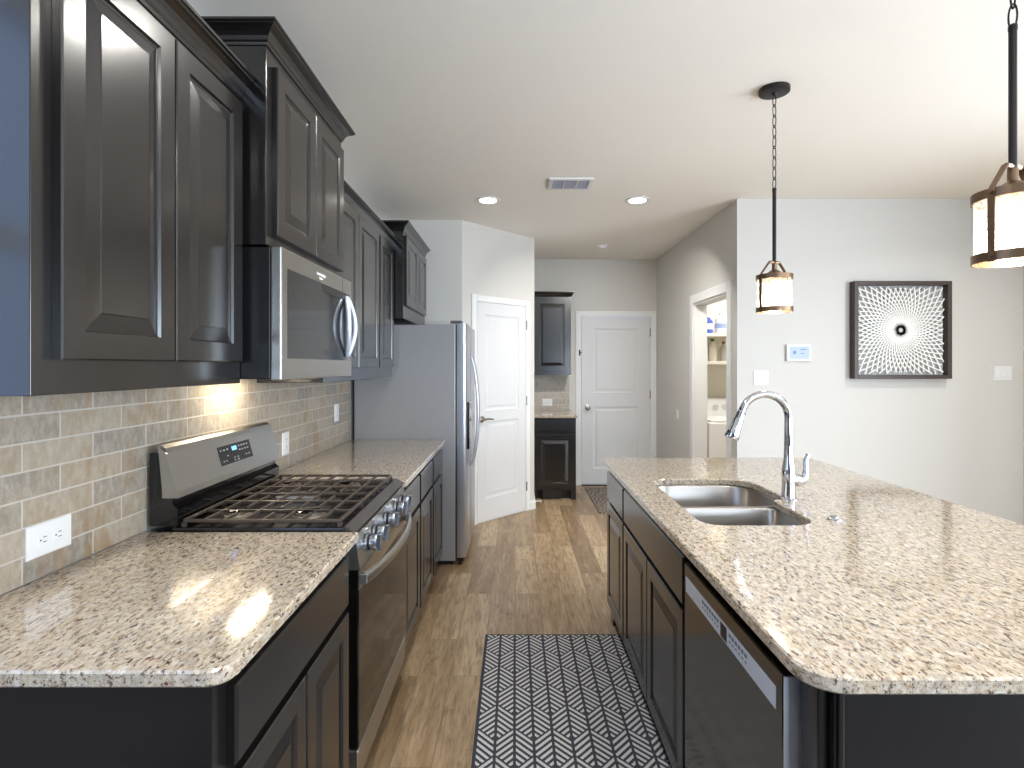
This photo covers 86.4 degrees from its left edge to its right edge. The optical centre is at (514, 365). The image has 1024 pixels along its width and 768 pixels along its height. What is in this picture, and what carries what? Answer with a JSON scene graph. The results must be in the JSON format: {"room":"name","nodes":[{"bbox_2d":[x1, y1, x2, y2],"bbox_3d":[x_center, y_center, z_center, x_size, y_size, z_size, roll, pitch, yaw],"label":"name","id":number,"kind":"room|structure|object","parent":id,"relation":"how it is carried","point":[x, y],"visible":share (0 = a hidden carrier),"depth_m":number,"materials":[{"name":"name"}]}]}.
{"room":"kitchen","nodes":[
{"label":"kitchen","id":0,"kind":"room"},
{"bbox_2d":[0,380,353,596],"bbox_3d":[-1.272,0.075,2.020,0.150,2.740,5.640,0,0,0],"label":"wall","id":1,"kind":"structure","parent":0,"point":[153,529],"depth_m":2.89,"materials":[{"name":"paint"}]},
{"bbox_2d":[0,0,255,395],"bbox_3d":[-1.008,-0.436,1.341,0.356,0.982,0.805,0,0,0],"label":"upper cabinet","id":2,"kind":"object","parent":1,"relation":"attached to","point":[121,120],"visible":1,"depth_m":1.18,"materials":[{"name":"brown paint"}]},
{"bbox_2d":[0,379,349,594],"bbox_3d":[-1.192,0.262,2.425,0.010,0.534,3.010,0,0,0],"label":"tile backsplash","id":3,"kind":"structure","parent":1,"relation":"attached to","point":[86,456],"depth_m":1.59,"materials":[{"name":"tile"}]},
{"bbox_2d":[25,513,70,561],"bbox_3d":[-1.183,0.434,1.387,0.008,0.083,0.133,0,0,0],"label":"wall outlet","id":4,"kind":"object","parent":3,"relation":"attached to","point":[46,537],"visible":1,"depth_m":1.38,"materials":[{"name":"white plastic"}]},
{"bbox_2d":[37,531,48,547],"bbox_3d":[-1.183,0.434,1.364,0.008,0.031,0.033,0,0,0],"label":"receptacle","id":5,"kind":"object","parent":4,"relation":"attached to","point":[42,536],"depth_m":1.36,"materials":[{"name":"white plastic"}]},
{"bbox_2d":[53,526,63,541],"bbox_3d":[-1.183,0.434,1.410,0.008,0.031,0.033,0,0,0],"label":"receptacle","id":6,"kind":"object","parent":4,"relation":"attached to","point":[58,531],"depth_m":1.41,"materials":[{"name":"white plastic"}]},
{"bbox_2d":[282,431,288,455],"bbox_3d":[-1.183,0.400,2.813,0.008,0.115,0.078,0,0,0],"label":"wall outlet","id":7,"kind":"object","parent":3,"relation":"attached to","point":[285,436],"visible":1,"depth_m":2.80,"materials":[{"name":"white plastic"}]},
{"bbox_2d":[334,404,338,421],"bbox_3d":[-1.183,0.310,3.617,0.008,0.115,0.078,0,0,0],"label":"wall outlet","id":8,"kind":"object","parent":3,"relation":"attached to","point":[336,406],"visible":1,"depth_m":3.60,"materials":[{"name":"white plastic"}]},
{"bbox_2d":[201,16,354,276],"bbox_3d":[-0.967,-0.740,2.123,0.439,0.702,0.855,0,0,0],"label":"upper cabinet","id":9,"kind":"object","parent":1,"relation":"attached to","point":[293,131],"visible":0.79,"depth_m":1.86,"materials":[{"name":"brown paint"}]},
{"bbox_2d":[240,246,357,380],"bbox_3d":[-0.946,-0.169,2.123,0.476,0.432,0.751,0,0,0],"label":"microwave oven","id":10,"kind":"object","parent":9,"relation":"attached to","point":[297,313],"visible":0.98,"depth_m":1.83,"materials":[{"name":"silver metal"}]},
{"bbox_2d":[257,180,384,382],"bbox_3d":[-1.008,-0.416,2.986,0.356,0.987,0.968,0,0,0],"label":"upper cabinet","id":11,"kind":"object","parent":1,"relation":"attached to","point":[362,225],"visible":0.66,"depth_m":3.05,"materials":[{"name":"brown paint"}]},
{"bbox_2d":[377,225,398,377],"bbox_3d":[-1.008,-0.416,3.682,0.356,0.987,0.420,0,0,0],"label":"upper cabinet","id":12,"kind":"object","parent":1,"relation":"attached to","point":[387,238],"visible":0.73,"depth_m":3.65,"materials":[{"name":"brown paint"}]},
{"bbox_2d":[382,220,429,324],"bbox_3d":[-0.968,-0.685,4.335,0.437,0.690,0.982,0,0,0],"label":"upper cabinet","id":13,"kind":"object","parent":1,"relation":"attached to","point":[410,251],"visible":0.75,"depth_m":4.03,"materials":[{"name":"brown paint"}]},
{"bbox_2d":[409,220,533,523],"bbox_3d":[-0.576,0.075,5.721,1.543,2.740,1.758,0,0,0],"label":"wall","id":14,"kind":"structure","parent":0,"point":[464,259],"depth_m":4.94,"materials":[{"name":"paint"}]},
{"bbox_2d":[471,294,529,525],"bbox_3d":[-0.121,0.398,5.193,0.016,2.095,0.780,0,0,44],"label":"trim","id":15,"kind":"structure","parent":14,"relation":"attached to","point":[474,297],"depth_m":5.43,"materials":[{"name":"white paint"}]},
{"bbox_2d":[477,302,526,522],"bbox_3d":[-0.099,0.423,5.180,0.066,2.020,0.665,0,0,44],"label":"door","id":16,"kind":"structure","parent":14,"relation":"in","point":[501,329],"depth_m":5.19,"materials":[{"name":"white paint"}]},
{"bbox_2d":[530,494,535,509],"bbox_3d":[0.199,1.403,5.678,0.059,0.085,0.423,0,0,7],"label":"baseboard","id":17,"kind":"structure","parent":14,"relation":"attached to","point":[533,502],"depth_m":5.51,"materials":[{"name":"white paint"}]},
{"bbox_2d":[364,484,623,767],"bbox_3d":[1.750,1.495,0.500,6.300,0.100,12.800,0,0,0],"label":"floor","id":18,"kind":"structure","parent":0,"point":[542,569],"depth_m":3.18,"materials":[{"name":"brown wood"}]},
{"bbox_2d":[0,553,348,767],"bbox_3d":[-0.850,1.003,1.352,0.672,0.884,0.780,0,0,0],"label":"base cabinet","id":19,"kind":"object","parent":18,"relation":"on","point":[288,707],"visible":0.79,"depth_m":1.01,"materials":[{"name":"brown paint"}]},
{"bbox_2d":[0,532,358,687],"bbox_3d":[-0.843,0.545,1.343,0.686,0.030,0.797,0,0,0],"label":"countertop","id":20,"kind":"structure","parent":19,"relation":"on","point":[148,609],"depth_m":1.19,"materials":[{"name":"beige stone"}]},
{"bbox_2d":[150,422,412,767],"bbox_3d":[-0.804,0.851,2.125,0.744,1.189,0.756,0,0,0],"label":"gas range","id":21,"kind":"object","parent":18,"relation":"on","point":[224,481],"visible":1,"depth_m":1.95,"materials":[{"name":"silver metal"}]},
{"bbox_2d":[172,479,393,531],"bbox_3d":[-0.823,0.529,2.125,0.554,0.020,0.756,0,0,0],"label":"cooktop","id":22,"kind":"object","parent":21,"relation":"in","point":[347,523],"depth_m":1.92,"materials":[{"name":"black metal"}]},
{"bbox_2d":[404,475,419,647],"bbox_3d":[-0.850,1.003,2.737,0.672,0.884,0.462,0,0,0],"label":"base cabinet","id":23,"kind":"object","parent":18,"relation":"on","point":[412,544],"visible":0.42,"depth_m":2.76,"materials":[{"name":"brown paint"}]},
{"bbox_2d":[278,439,445,487],"bbox_3d":[-0.843,0.545,3.221,0.686,0.030,1.428,0,0,0],"label":"countertop","id":24,"kind":"structure","parent":23,"relation":"on","point":[403,459],"depth_m":3.09,"materials":[{"name":"beige stone"}]},
{"bbox_2d":[354,321,479,564],"bbox_3d":[-0.725,0.556,4.383,0.885,1.774,0.865,0,0,0],"label":"refrigerator","id":25,"kind":"object","parent":18,"relation":"on","point":[429,393],"visible":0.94,"depth_m":3.95,"materials":[{"name":"metal"}]},
{"bbox_2d":[417,461,432,608],"bbox_3d":[-0.850,1.003,3.200,0.672,0.884,0.462,0,0,0],"label":"base cabinet","id":26,"kind":"object","parent":18,"relation":"on","point":[426,474],"visible":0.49,"depth_m":3.17,"materials":[{"name":"brown paint"}]},
{"bbox_2d":[430,449,442,575],"bbox_3d":[-0.850,1.003,3.664,0.672,0.884,0.462,0,0,0],"label":"base cabinet","id":27,"kind":"object","parent":18,"relation":"on","point":[437,485],"visible":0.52,"depth_m":3.62,"materials":[{"name":"brown paint"}]},
{"bbox_2d":[534,418,575,498],"bbox_3d":[0.430,1.003,6.239,0.460,0.884,0.718,0,0,0],"label":"base cabinet","id":28,"kind":"object","parent":18,"relation":"on","point":[554,438],"visible":0.75,"depth_m":5.88,"materials":[{"name":"brown paint"}]},
{"bbox_2d":[534,410,576,417],"bbox_3d":[0.438,0.545,6.231,0.475,0.030,0.733,0,0,0],"label":"countertop","id":29,"kind":"structure","parent":28,"relation":"on","point":[537,413],"depth_m":5.96,"materials":[{"name":"beige stone"}]},
{"bbox_2d":[471,634,671,767],"bbox_3d":[0.203,1.441,1.992,0.723,0.007,1.860,0,0,0],"label":"kitchen rug","id":30,"kind":"object","parent":18,"relation":"on","point":[545,700],"visible":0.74,"depth_m":2.30,"materials":[{"name":"black fabric"}]},
{"bbox_2d":[585,487,608,512],"bbox_3d":[1.212,1.440,5.895,0.775,0.010,1.110,0,0,0],"label":"door mat","id":31,"kind":"object","parent":18,"relation":"on","point":[598,495],"visible":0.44,"depth_m":5.95,"materials":[{"name":"grey fabric"}]},
{"bbox_2d":[607,471,625,640],"bbox_3d":[0.830,1.003,2.862,0.620,0.884,0.476,0,0,0],"label":"base cabinet","id":32,"kind":"object","parent":18,"relation":"on","point":[615,490],"visible":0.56,"depth_m":2.82,"materials":[{"name":"brown paint"}]},
{"bbox_2d":[624,490,690,767],"bbox_3d":[0.830,1.003,2.150,0.620,0.884,0.944,0,0,0],"label":"base cabinet","id":33,"kind":"object","parent":18,"relation":"on","point":[654,566],"visible":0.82,"depth_m":2.00,"materials":[{"name":"brown paint"}]},
{"bbox_2d":[602,458,1023,694],"bbox_3d":[1.100,0.545,2.040,1.200,0.030,2.230,0,0,0],"label":"countertop","id":34,"kind":"structure","parent":33,"relation":"on","point":[911,592],"depth_m":1.39,"materials":[{"name":"beige stone"}]},
{"bbox_2d":[658,485,804,524],"bbox_3d":[0.859,0.664,2.185,0.485,0.206,0.771,0,0,0],"label":"sink","id":35,"kind":"object","parent":34,"relation":"in","point":[710,504],"visible":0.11,"depth_m":2.42,"materials":[{"name":"metal"}]},
{"bbox_2d":[724,391,809,500],"bbox_3d":[1.008,0.314,2.178,0.340,0.432,0.066,0,0,0],"label":"kitchen faucet","id":36,"kind":"object","parent":34,"relation":"on","point":[790,479],"visible":1,"depth_m":2.16,"materials":[{"name":"silver metal"}]},
{"bbox_2d":[826,515,841,520],"bbox_3d":[1.106,0.523,1.889,0.048,0.013,0.048,0,0,0],"label":"button","id":37,"kind":"object","parent":34,"relation":"on","point":[830,517],"visible":1,"depth_m":1.88,"materials":[{"name":"silver metal"}]},
{"bbox_2d":[707,398,725,457],"bbox_3d":[2.200,0.895,5.593,0.680,1.100,0.675,0,0,0],"label":"washing machine","id":38,"kind":"object","parent":18,"relation":"on","point":[716,407],"visible":0.2,"depth_m":5.25,"materials":[{"name":"white metal"}]},
{"bbox_2d":[685,562,800,767],"bbox_3d":[0.834,1.014,1.363,0.632,0.862,0.618,0,0,0],"label":"dishwasher","id":39,"kind":"object","parent":18,"relation":"on","point":[743,705],"visible":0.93,"depth_m":1.31,"materials":[{"name":"silver metal"}]},
{"bbox_2d":[801,681,1023,767],"bbox_3d":[0.994,1.003,2.031,0.892,0.884,2.138,0,0,0],"label":"panel","id":40,"kind":"object","parent":18,"relation":"on","point":[838,730],"visible":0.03,"depth_m":0.97,"materials":[{"name":"brown paint"}]},
{"bbox_2d":[534,259,656,457],"bbox_3d":[1.018,0.075,6.675,1.644,2.740,0.150,0,0,0],"label":"wall","id":41,"kind":"structure","parent":0,"point":[596,284],"depth_m":6.60,"materials":[{"name":"paint"}]},
{"bbox_2d":[534,375,568,409],"bbox_3d":[0.427,0.315,6.594,0.455,0.426,0.012,0,0,0],"label":"tile backsplash","id":42,"kind":"structure","parent":41,"relation":"attached to","point":[554,387],"depth_m":6.59,"materials":[{"name":"beige tile"}]},
{"bbox_2d":[542,399,551,405],"bbox_3d":[0.390,0.440,6.584,0.120,0.085,0.008,0,0,0],"label":"wall outlet","id":43,"kind":"object","parent":42,"relation":"attached to","point":[545,402],"visible":1,"depth_m":6.58,"materials":[{"name":"white plastic"}]},
{"bbox_2d":[534,291,573,374],"bbox_3d":[0.440,-0.377,6.411,0.480,0.956,0.352,0,0,0],"label":"upper cabinet","id":44,"kind":"object","parent":41,"relation":"attached to","point":[552,309],"visible":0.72,"depth_m":6.25,"materials":[{"name":"brown paint"}]},
{"bbox_2d":[581,317,650,485],"bbox_3d":[1.225,0.428,6.588,0.836,2.033,0.104,0,0,0],"label":"door","id":45,"kind":"structure","parent":41,"relation":"in","point":[615,355],"depth_m":6.61,"materials":[{"name":"white paint"}]},
{"bbox_2d":[576,311,655,485],"bbox_3d":[1.220,0.391,6.592,0.974,2.108,0.016,0,0,0],"label":"trim","id":46,"kind":"structure","parent":41,"relation":"attached to","point":[652,314],"depth_m":6.58,"materials":[{"name":"white paint"}]},
{"bbox_2d":[186,0,1023,258],"bbox_3d":[1.750,-1.345,0.500,6.300,0.100,12.800,0,0,0],"label":"ceiling","id":47,"kind":"structure","parent":0,"point":[448,105],"depth_m":2.71,"materials":[{"name":"paint"}]},
{"bbox_2d":[476,196,499,203],"bbox_3d":[-0.210,-1.290,4.250,0.188,0.008,0.188,0,0,0],"label":"recessed light","id":48,"kind":"object","parent":47,"relation":"in","point":[485,199],"visible":1,"depth_m":4.24,"materials":[{"name":"white plastic"}]},
{"bbox_2d":[547,178,593,189],"bbox_3d":[0.390,-1.289,3.860,0.310,0.012,0.230,0,0,0],"label":"ceiling vent","id":49,"kind":"object","parent":47,"relation":"in","point":[553,183],"visible":1,"depth_m":3.84,"materials":[{"name":"white plastic"}]},
{"bbox_2d":[596,245,607,249],"bbox_3d":[0.940,-1.278,5.880,0.128,0.034,0.128,0,0,0],"label":"smoke detector","id":50,"kind":"object","parent":47,"relation":"attached to","point":[600,247],"visible":1,"depth_m":5.84,"materials":[{"name":"white plastic"}]},
{"bbox_2d":[625,196,649,203],"bbox_3d":[0.955,-1.290,4.250,0.188,0.008,0.188,0,0,0],"label":"recessed light","id":51,"kind":"object","parent":47,"relation":"in","point":[638,199],"visible":1,"depth_m":4.24,"materials":[{"name":"white plastic"}]},
{"bbox_2d":[756,81,793,313],"bbox_3d":[1.212,-0.772,2.547,0.170,1.046,0.160,0,0,0],"label":"pendant light","id":52,"kind":"object","parent":47,"relation":"hanging from","point":[775,90],"visible":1,"depth_m":2.54,"materials":[{"name":"brown metal"}]},
{"bbox_2d":[970,0,1023,267],"bbox_3d":[1.212,-0.772,1.327,0.170,1.046,0.160,0,0,0],"label":"pendant light","id":53,"kind":"object","parent":47,"relation":"hanging from","point":[1010,229],"visible":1,"depth_m":1.32,"materials":[{"name":"brown metal"}]},
{"bbox_2d":[657,199,752,457],"bbox_3d":[1.780,0.075,5.410,0.120,2.740,2.380,0,0,0],"label":"wall","id":54,"kind":"structure","parent":0,"point":[720,251],"depth_m":5.19,"materials":[{"name":"paint"}]},
{"bbox_2d":[694,293,725,457],"bbox_3d":[1.780,0.424,4.817,0.124,2.041,0.837,0,0,0],"label":"trim","id":55,"kind":"structure","parent":54,"relation":"attached to","point":[700,308],"depth_m":5.22,"materials":[{"name":"white paint"}]},
{"bbox_2d":[690,280,731,457],"bbox_3d":[1.712,0.383,4.817,0.016,2.125,1.005,0,0,0],"label":"trim","id":56,"kind":"structure","parent":54,"relation":"attached to","point":[726,287],"depth_m":4.39,"materials":[{"name":"white paint"}]},
{"bbox_2d":[707,300,725,397],"bbox_3d":[2.570,0.075,6.020,1.460,2.740,0.100,0,0,0],"label":"wall","id":57,"kind":"structure","parent":0,"point":[716,373],"depth_m":5.97,"materials":[{"name":"paint"}]},
{"bbox_2d":[707,333,725,336],"bbox_3d":[2.498,-0.322,5.790,1.305,0.032,0.357,0,0,0],"label":"shelf","id":58,"kind":"object","parent":57,"relation":"attached to","point":[708,334],"visible":0.02,"depth_m":5.61,"materials":[{"name":"white wood"}]},
{"bbox_2d":[707,315,712,332],"bbox_3d":[2.040,-0.436,5.760,0.101,0.200,0.101,0,0,0],"label":"detergent bottle","id":59,"kind":"object","parent":58,"relation":"on","point":[709,321],"visible":0.51,"depth_m":5.71,"materials":[{"name":"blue plastic"}]},
{"bbox_2d":[714,312,725,332],"bbox_3d":[2.188,-0.451,5.760,0.151,0.230,0.151,0,0,0],"label":"detergent bottle","id":60,"kind":"object","parent":58,"relation":"on","point":[720,321],"visible":0.69,"depth_m":5.71,"materials":[{"name":"plastic"}]},
{"bbox_2d":[707,361,725,363],"bbox_3d":[2.498,-0.035,5.790,1.305,0.032,0.357,0,0,0],"label":"shelf","id":61,"kind":"object","parent":57,"relation":"attached to","point":[708,362],"visible":0.02,"depth_m":5.61,"materials":[{"name":"white wood"}]},
{"bbox_2d":[708,339,716,360],"bbox_3d":[2.095,-0.169,5.780,0.090,0.240,0.090,0,0,0],"label":"detergent bottle","id":62,"kind":"object","parent":61,"relation":"on","point":[712,347],"visible":0.92,"depth_m":5.75,"materials":[{"name":"beige plastic"}]},
{"bbox_2d":[720,341,725,360],"bbox_3d":[2.204,-0.154,5.760,0.072,0.210,0.072,0,0,0],"label":"detergent bottle","id":63,"kind":"object","parent":61,"relation":"on","point":[723,346],"visible":0.83,"depth_m":5.73,"materials":[{"name":"brown plastic"}]},
{"bbox_2d":[753,199,1022,524],"bbox_3d":[3.290,0.075,4.280,2.900,2.740,0.120,0,0,0],"label":"wall","id":64,"kind":"structure","parent":0,"point":[958,440],"depth_m":4.22,"materials":[{"name":"paint"}]},
{"bbox_2d":[753,371,767,384],"bbox_3d":[1.901,0.093,4.215,0.115,0.115,0.009,0,0,0],"label":"light switch","id":65,"kind":"object","parent":64,"relation":"attached to","point":[759,377],"visible":1,"depth_m":4.21,"materials":[{"name":"white plastic"}]},
{"bbox_2d":[785,344,810,360],"bbox_3d":[2.187,-0.103,4.208,0.186,0.128,0.024,0,0,0],"label":"thermostat","id":66,"kind":"object","parent":64,"relation":"attached to","point":[793,352],"visible":1,"depth_m":4.20,"materials":[{"name":"white plastic"}]},
{"bbox_2d":[850,281,951,378],"bbox_3d":[2.962,-0.276,4.187,0.744,0.747,0.064,0,0,0],"label":"wall art","id":67,"kind":"object","parent":64,"relation":"attached to","point":[899,329],"visible":1,"depth_m":4.19},
{"bbox_2d":[993,366,1011,380],"bbox_3d":[3.775,0.058,4.215,0.140,0.115,0.009,0,0,0],"label":"light switch","id":68,"kind":"object","parent":64,"relation":"attached to","point":[1000,373],"visible":1,"depth_m":4.21,"materials":[{"name":"white plastic"}]},
{"bbox_2d":[1023,206,1023,524],"bbox_3d":[3.995,0.075,3.210,0.120,2.740,2.020,0,0,0],"label":"wall","id":69,"kind":"structure","parent":0,"point":[1023,206],"depth_m":4.22,"materials":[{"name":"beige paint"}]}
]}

